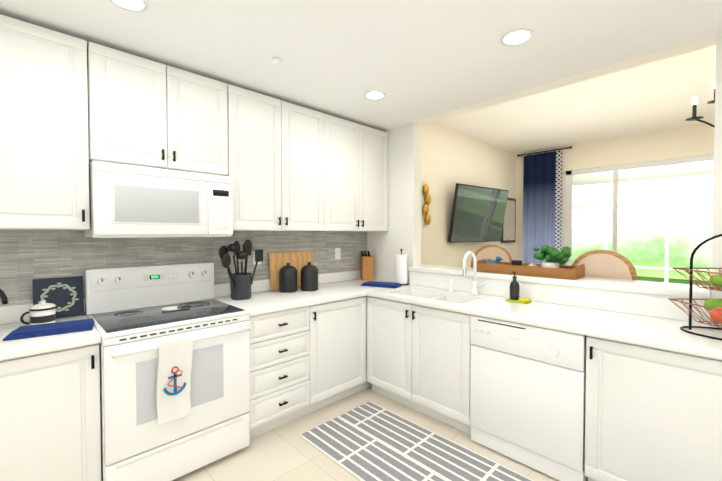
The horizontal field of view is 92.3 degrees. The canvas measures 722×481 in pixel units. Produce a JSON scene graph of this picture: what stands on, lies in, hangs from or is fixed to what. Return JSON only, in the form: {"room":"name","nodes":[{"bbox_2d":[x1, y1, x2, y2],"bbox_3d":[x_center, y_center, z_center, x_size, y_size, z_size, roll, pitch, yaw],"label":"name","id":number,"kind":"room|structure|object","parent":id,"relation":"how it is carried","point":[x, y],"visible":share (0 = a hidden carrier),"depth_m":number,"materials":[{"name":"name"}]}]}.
{"room":"kitchen","nodes":[
{"label":"kitchen","id":0,"kind":"room"},
{"bbox_2d":[85,122,515,314],"bbox_3d":[-0.036,-0.196,3.883,8.690,3.060,0.120,-1,2,-44],"label":"wall","id":1,"kind":"structure","parent":0,"point":[450,158],"depth_m":5.11,"materials":[{"name":"white paint"}]},
{"bbox_2d":[0,14,89,229],"bbox_3d":[-1.906,-0.588,1.714,0.855,1.063,0.358,-1,2,-44],"label":"upper cabinet","id":2,"kind":"object","parent":1,"relation":"attached to","point":[44,164],"visible":1,"depth_m":1.78,"materials":[{"name":"white paint"}]},
{"bbox_2d":[86,40,227,175],"bbox_3d":[-1.319,-0.795,2.281,0.775,0.673,0.358,-1,2,-44],"label":"upper cabinet","id":3,"kind":"object","parent":1,"relation":"attached to","point":[144,112],"visible":1,"depth_m":2.13,"materials":[{"name":"white paint"}]},
{"bbox_2d":[84,161,232,237],"bbox_3d":[-1.302,-0.230,2.275,0.771,0.417,0.408,-1,2,-44],"label":"microwave","id":4,"kind":"object","parent":3,"relation":"attached to","point":[129,201],"visible":1,"depth_m":2.07,"materials":[{"name":"white plastic"}]},
{"bbox_2d":[0,229,366,306],"bbox_3d":[-1.136,0.129,2.725,3.349,0.433,0.012,-1,2,-44],"label":"tile backsplash","id":5,"kind":"structure","parent":1,"relation":"attached to","point":[27,257],"depth_m":2.36,"materials":[{"name":"tile"}]},
{"bbox_2d":[32,276,83,317],"bbox_3d":[-1.784,0.338,2.049,0.225,0.234,0.042,-1,2,-44],"label":"sign","id":6,"kind":"object","parent":5,"relation":"attached to","point":[64,295],"visible":0.75,"depth_m":2.06,"materials":[{"name":"paint"}]},
{"bbox_2d":[253,251,260,264],"bbox_3d":[-0.870,0.142,2.940,0.072,0.128,0.051,-1,2,-44],"label":"electrical outlet","id":7,"kind":"object","parent":5,"relation":"attached to","point":[254,262],"visible":0.29,"depth_m":2.94,"materials":[{"name":"white plastic"}]},
{"bbox_2d":[268,251,312,290],"bbox_3d":[-0.624,0.268,3.163,0.460,0.327,0.070,-1,2,-44],"label":"cutting board","id":8,"kind":"object","parent":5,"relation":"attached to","point":[298,261],"visible":0.6,"depth_m":3.12,"materials":[{"name":"brown wood"}]},
{"bbox_2d":[335,248,340,258],"bbox_3d":[-0.240,0.135,3.585,0.072,0.116,0.008,-1,2,-44],"label":"electrical outlet","id":9,"kind":"object","parent":5,"relation":"attached to","point":[337,253],"visible":1,"depth_m":3.58,"materials":[{"name":"white plastic"}]},
{"bbox_2d":[227,84,330,230],"bbox_3d":[-0.722,-0.613,2.889,0.914,1.064,0.327,-1,2,-44],"label":"upper cabinet","id":10,"kind":"object","parent":1,"relation":"attached to","point":[292,167],"depth_m":2.72,"materials":[{"name":"white paint"}]},
{"bbox_2d":[214,270,360,297],"bbox_3d":[-0.548,0.383,3.295,1.715,0.098,0.020,-1,2,-44],"label":"backsplash","id":11,"kind":"structure","parent":1,"relation":"attached to","point":[219,289],"depth_m":3.04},
{"bbox_2d":[331,115,387,230],"bbox_3d":[-0.154,-0.624,3.443,0.915,1.064,0.327,-1,2,-44],"label":"upper cabinet","id":12,"kind":"object","parent":1,"relation":"attached to","point":[359,153],"depth_m":3.34,"materials":[{"name":"white paint"}]},
{"bbox_2d":[423,184,430,224],"bbox_3d":[0.886,-0.482,4.644,0.158,0.550,0.053,-1,2,-44],"label":"ornament","id":13,"kind":"object","parent":1,"relation":"attached to","point":[428,202],"visible":1,"depth_m":4.62,"materials":[{"name":"gold metal"}]},
{"bbox_2d":[448,183,508,242],"bbox_3d":[1.827,-0.397,5.357,1.330,0.845,0.362,-1,2,-44],"label":"wall-mounted tv","id":14,"kind":"object","parent":1,"relation":"attached to","point":[478,213],"visible":1,"depth_m":5.26,"materials":[{"name":"black glass"}]},
{"bbox_2d":[501,198,515,242],"bbox_3d":[2.766,-0.380,6.500,0.600,0.840,0.034,-1,2,-44],"label":"framed art","id":15,"kind":"object","parent":1,"relation":"attached to","point":[509,231],"visible":0.77,"depth_m":6.50,"materials":[{"name":"brown wood"}]},
{"bbox_2d":[0,0,721,130],"bbox_3d":[0.126,-1.151,0.725,4.300,0.100,4.600,-1,2,-44],"label":"ceiling","id":16,"kind":"structure","parent":0,"point":[414,60],"depth_m":1.95,"materials":[{"name":"white paint"}]},
{"bbox_2d":[109,0,147,11],"bbox_3d":[-1.062,-1.104,1.590,0.138,0.029,0.142,-1,2,-44],"label":"recessed light","id":17,"kind":"object","parent":16,"relation":"in","point":[130,5],"depth_m":1.64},
{"bbox_2d":[272,57,281,64],"bbox_3d":[-0.520,-1.115,2.129,0.070,0.029,0.087,-1,2,-44],"label":"smoke detector","id":18,"kind":"object","parent":16,"relation":"in","point":[276,61],"depth_m":2.15,"materials":[{"name":"white plastic"}]},
{"bbox_2d":[364,91,385,99],"bbox_3d":[0.106,-1.126,2.653,0.166,0.029,0.167,-1,2,-44],"label":"recessed light","id":19,"kind":"object","parent":16,"relation":"in","point":[373,95],"depth_m":2.72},
{"bbox_2d":[500,28,533,45],"bbox_3d":[0.840,-1.110,1.872,0.171,0.029,0.163,-1,2,-44],"label":"recessed light","id":20,"kind":"object","parent":16,"relation":"in","point":[516,37],"depth_m":1.91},
{"bbox_2d":[172,386,558,480],"bbox_3d":[1.611,1.418,2.227,8.690,0.100,4.840,-1,2,-44],"label":"floor","id":21,"kind":"structure","parent":0,"point":[286,452],"depth_m":2.22,"materials":[{"name":"beige tile"}]},
{"bbox_2d":[0,298,100,480],"bbox_3d":[-1.804,0.874,1.641,0.857,1.011,0.648,-1,2,-44],"label":"base cabinet","id":22,"kind":"object","parent":21,"relation":"on","point":[50,426],"visible":0.94,"depth_m":1.61,"materials":[{"name":"white paint"}]},
{"bbox_2d":[0,289,7,304],"bbox_3d":[-1.858,0.327,1.615,0.303,0.276,0.190,-1,2,-44],"label":"kettle","id":23,"kind":"object","parent":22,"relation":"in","point":[3,297],"visible":1,"depth_m":1.70,"materials":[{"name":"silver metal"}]},
{"bbox_2d":[20,300,56,324],"bbox_3d":[-1.739,0.392,1.871,0.145,0.136,0.110,-1,2,-44],"label":"enamel pot","id":24,"kind":"object","parent":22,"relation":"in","point":[42,312],"visible":0.9,"depth_m":1.84,"materials":[{"name":"white metal"}]},
{"bbox_2d":[3,318,94,340],"bbox_3d":[-1.567,0.447,1.762,0.330,0.030,0.170,-1,1,-34],"label":"dish towel","id":25,"kind":"object","parent":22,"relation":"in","point":[31,331],"visible":0.98,"depth_m":1.73,"materials":[{"name":"blue fabric"}]},
{"bbox_2d":[85,262,250,480],"bbox_3d":[-1.192,0.772,2.178,0.770,1.191,0.728,-1,2,-44],"label":"range","id":26,"kind":"object","parent":21,"relation":"on","point":[174,351],"visible":1,"depth_m":2.00,"materials":[{"name":"white metal"}]},
{"bbox_2d":[248,306,309,438],"bbox_3d":[-0.754,0.922,2.688,0.550,0.872,0.618,-1,2,-44],"label":"base cabinet","id":27,"kind":"object","parent":21,"relation":"on","point":[280,342],"depth_m":2.44,"materials":[{"name":"white paint"}]},
{"bbox_2d":[214,278,409,317],"bbox_3d":[-0.331,0.456,3.073,1.715,0.040,0.642,-1,2,-44],"label":"countertop","id":28,"kind":"structure","parent":27,"relation":"on","point":[262,301],"depth_m":2.74,"materials":[{"name":"white stone"}]},
{"bbox_2d":[219,240,262,299],"bbox_3d":[-0.925,0.218,2.648,0.334,0.452,0.268,-1,2,-44],"label":"utensil crock","id":29,"kind":"object","parent":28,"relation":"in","point":[241,283],"visible":1,"depth_m":2.59,"materials":[{"name":"grey ceramic"}]},
{"bbox_2d":[279,263,297,292],"bbox_3d":[-0.624,0.313,2.978,0.154,0.248,0.154,-1,2,-44],"label":"canister","id":30,"kind":"object","parent":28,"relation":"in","point":[288,278],"visible":1,"depth_m":2.92,"materials":[{"name":"black ceramic"}]},
{"bbox_2d":[301,262,317,290],"bbox_3d":[-0.453,0.312,3.047,0.154,0.248,0.154,-1,2,-44],"label":"canister","id":31,"kind":"object","parent":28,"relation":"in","point":[309,276],"visible":1,"depth_m":2.98,"materials":[{"name":"black ceramic"}]},
{"bbox_2d":[361,251,373,280],"bbox_3d":[0.059,0.267,3.752,0.115,0.308,0.229,0,1,-9],"label":"knife block","id":32,"kind":"object","parent":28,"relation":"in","point":[367,267],"visible":0.96,"depth_m":3.64,"materials":[{"name":"brown wood"}]},
{"bbox_2d":[310,294,373,412],"bbox_3d":[-0.355,0.915,3.033,0.626,0.872,0.680,-1,2,-44],"label":"base cabinet","id":33,"kind":"object","parent":21,"relation":"on","point":[341,330],"depth_m":2.84,"materials":[{"name":"white paint"}]},
{"bbox_2d":[374,290,417,393],"bbox_3d":[0.053,0.907,3.431,0.679,0.872,0.680,-1,2,-44],"label":"base cabinet","id":34,"kind":"object","parent":21,"relation":"on","point":[395,323],"depth_m":2.81,"materials":[{"name":"white paint"}]},
{"bbox_2d":[299,401,533,480],"bbox_3d":[0.751,1.374,1.708,0.705,0.008,2.660,-1,2,-44],"label":"rug","id":35,"kind":"object","parent":21,"relation":"on","point":[369,441],"visible":1,"depth_m":2.23,"materials":[{"name":"grey fabric"}]},
{"bbox_2d":[470,244,511,267],"bbox_3d":[1.472,0.682,4.110,0.450,1.291,0.583,0,1,6],"label":"dining chair","id":36,"kind":"object","parent":21,"relation":"on","point":[491,251],"visible":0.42,"depth_m":3.82,"materials":[{"name":"brown wood"}]},
{"bbox_2d":[470,315,587,480],"bbox_3d":[1.165,0.926,2.293,0.622,0.858,0.656,-1,2,-44],"label":"dishwasher","id":37,"kind":"object","parent":21,"relation":"on","point":[527,393],"visible":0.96,"depth_m":2.05,"materials":[{"name":"white metal"}]},
{"bbox_2d":[571,250,637,279],"bbox_3d":[1.959,0.709,2.806,0.419,1.291,0.585,1,1,38],"label":"dining chair","id":38,"kind":"object","parent":21,"relation":"on","point":[606,264],"visible":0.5,"depth_m":2.56,"materials":[{"name":"brown wood"}]},
{"bbox_2d":[582,334,721,480],"bbox_3d":[1.647,0.940,1.841,0.617,0.872,0.654,-1,2,-44],"label":"base cabinet","id":39,"kind":"object","parent":21,"relation":"on","point":[653,405],"depth_m":1.66,"materials":[{"name":"white paint"}]},
{"bbox_2d":[366,285,721,361],"bbox_3d":[1.198,0.473,2.282,0.630,0.040,2.625,-1,2,-44],"label":"countertop","id":40,"kind":"structure","parent":39,"relation":"on","point":[639,330],"depth_m":2.01,"materials":[{"name":"white stone"}]},
{"bbox_2d":[360,281,401,287],"bbox_3d":[0.191,0.417,3.292,0.360,0.027,0.174,1,1,28],"label":"dish towel","id":41,"kind":"object","parent":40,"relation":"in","point":[382,284],"visible":0.96,"depth_m":3.26,"materials":[{"name":"blue fabric"}]},
{"bbox_2d":[395,249,408,284],"bbox_3d":[0.396,0.255,3.392,0.150,0.347,0.150,-1,2,-44],"label":"paper towel holder","id":42,"kind":"object","parent":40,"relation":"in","point":[401,268],"visible":0.88,"depth_m":3.34,"materials":[{"name":"white paper"}]},
{"bbox_2d":[448,251,488,294],"bbox_3d":[0.834,0.262,2.819,0.218,0.358,0.366,-1,2,-44],"label":"faucet","id":43,"kind":"object","parent":40,"relation":"in","point":[475,285],"visible":1,"depth_m":2.81,"materials":[{"name":"white metal"}]},
{"bbox_2d":[506,271,531,303],"bbox_3d":[1.153,0.337,2.532,0.110,0.218,0.150,-1,2,-44],"label":"bottle","id":44,"kind":"object","parent":40,"relation":"in","point":[514,289],"visible":1,"depth_m":2.52,"materials":[{"name":"black plastic"}]},
{"bbox_2d":[668,234,721,339],"bbox_3d":[1.820,0.209,1.644,0.384,0.511,0.384,0,1,1],"label":"fruit basket","id":45,"kind":"object","parent":40,"relation":"in","point":[713,307],"visible":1,"depth_m":1.74,"materials":[{"name":"black metal"}]},
{"bbox_2d":[367,35,721,322],"bbox_3d":[1.732,-0.114,2.312,0.355,2.960,4.599,-1,2,-44],"label":"wall","id":46,"kind":"structure","parent":0,"point":[638,297],"depth_m":2.59,"materials":[{"name":"white paint"}]},
{"bbox_2d":[477,245,584,279],"bbox_3d":[1.313,0.149,2.750,0.260,0.233,0.743,-1,2,-44],"label":"rattan tray","id":47,"kind":"object","parent":46,"relation":"in","point":[551,266],"visible":1,"depth_m":2.60,"materials":[{"name":"brown wood"}]},
{"bbox_2d":[565,290,584,302],"bbox_3d":[1.458,0.380,2.363,0.008,0.072,0.116,-1,2,-44],"label":"outlet","id":48,"kind":"object","parent":46,"relation":"in","point":[576,296],"visible":1,"depth_m":2.36,"materials":[{"name":"white plastic"}]},
{"bbox_2d":[435,45,715,153],"bbox_3d":[1.611,-1.461,2.167,8.450,0.460,4.600,-1,2,-44],"label":"ceiling","id":49,"kind":"structure","parent":0,"point":[656,96],"depth_m":4.33,"materials":[{"name":"white paint"}]},
{"bbox_2d":[685,81,714,127],"bbox_3d":[3.021,-1.231,2.610,0.811,0.737,0.833,-1,2,-44],"label":"chandelier","id":50,"kind":"object","parent":49,"relation":"hanging from","point":[694,101],"depth_m":2.81,"materials":[{"name":"black metal"}]},
{"bbox_2d":[515,122,714,262],"bbox_3d":[4.638,-0.174,5.229,0.120,2.960,4.720,-1,2,-44],"label":"wall","id":51,"kind":"structure","parent":0,"point":[690,141],"depth_m":5.55,"materials":[{"name":"beige paint"}]},
{"bbox_2d":[517,146,571,156],"bbox_3d":[3.350,-1.617,6.346,0.120,0.044,0.922,-1,2,-44],"label":"curtain rod","id":52,"kind":"object","parent":51,"relation":"attached to","point":[570,147],"visible":1,"depth_m":6.28,"materials":[{"name":"black metal"}]},
{"bbox_2d":[523,150,562,264],"bbox_3d":[3.319,-0.173,6.367,0.070,2.850,0.670,-1,2,-44],"label":"curtain","id":53,"kind":"object","parent":52,"relation":"hanging from","point":[542,194],"visible":0.58,"depth_m":6.37,"materials":[{"name":"blue fabric"}]},
{"bbox_2d":[565,154,713,283],"bbox_3d":[4.666,0.046,5.205,0.080,2.520,2.840,-1,2,-44],"label":"door","id":54,"kind":"structure","parent":51,"relation":"in","point":[569,205],"depth_m":5.67,"materials":[{"name":"clear glass"}]},
{"label":"outside","id":55,"kind":"structure","parent":0,"visible":0},
{"bbox_2d":[572,174,713,285],"bbox_3d":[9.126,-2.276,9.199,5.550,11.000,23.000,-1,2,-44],"label":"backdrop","id":56,"kind":"structure","parent":55,"point":[644,242],"depth_m":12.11,"materials":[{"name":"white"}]},
{"bbox_3d":[5.302,1.325,6.872,3.078,0.095,6.100,-1,2,-44],"label":"floor","id":57,"kind":"structure","parent":0,"visible":0},
{"bbox_2d":[572,160,713,282],"bbox_3d":[5.255,-0.028,6.868,3.044,2.800,6.200,-1,2,-44],"label":"screen frame","id":58,"kind":"object","parent":57,"relation":"on","point":[665,170],"depth_m":7.49,"materials":[{"name":"beige paint"}]}
]}

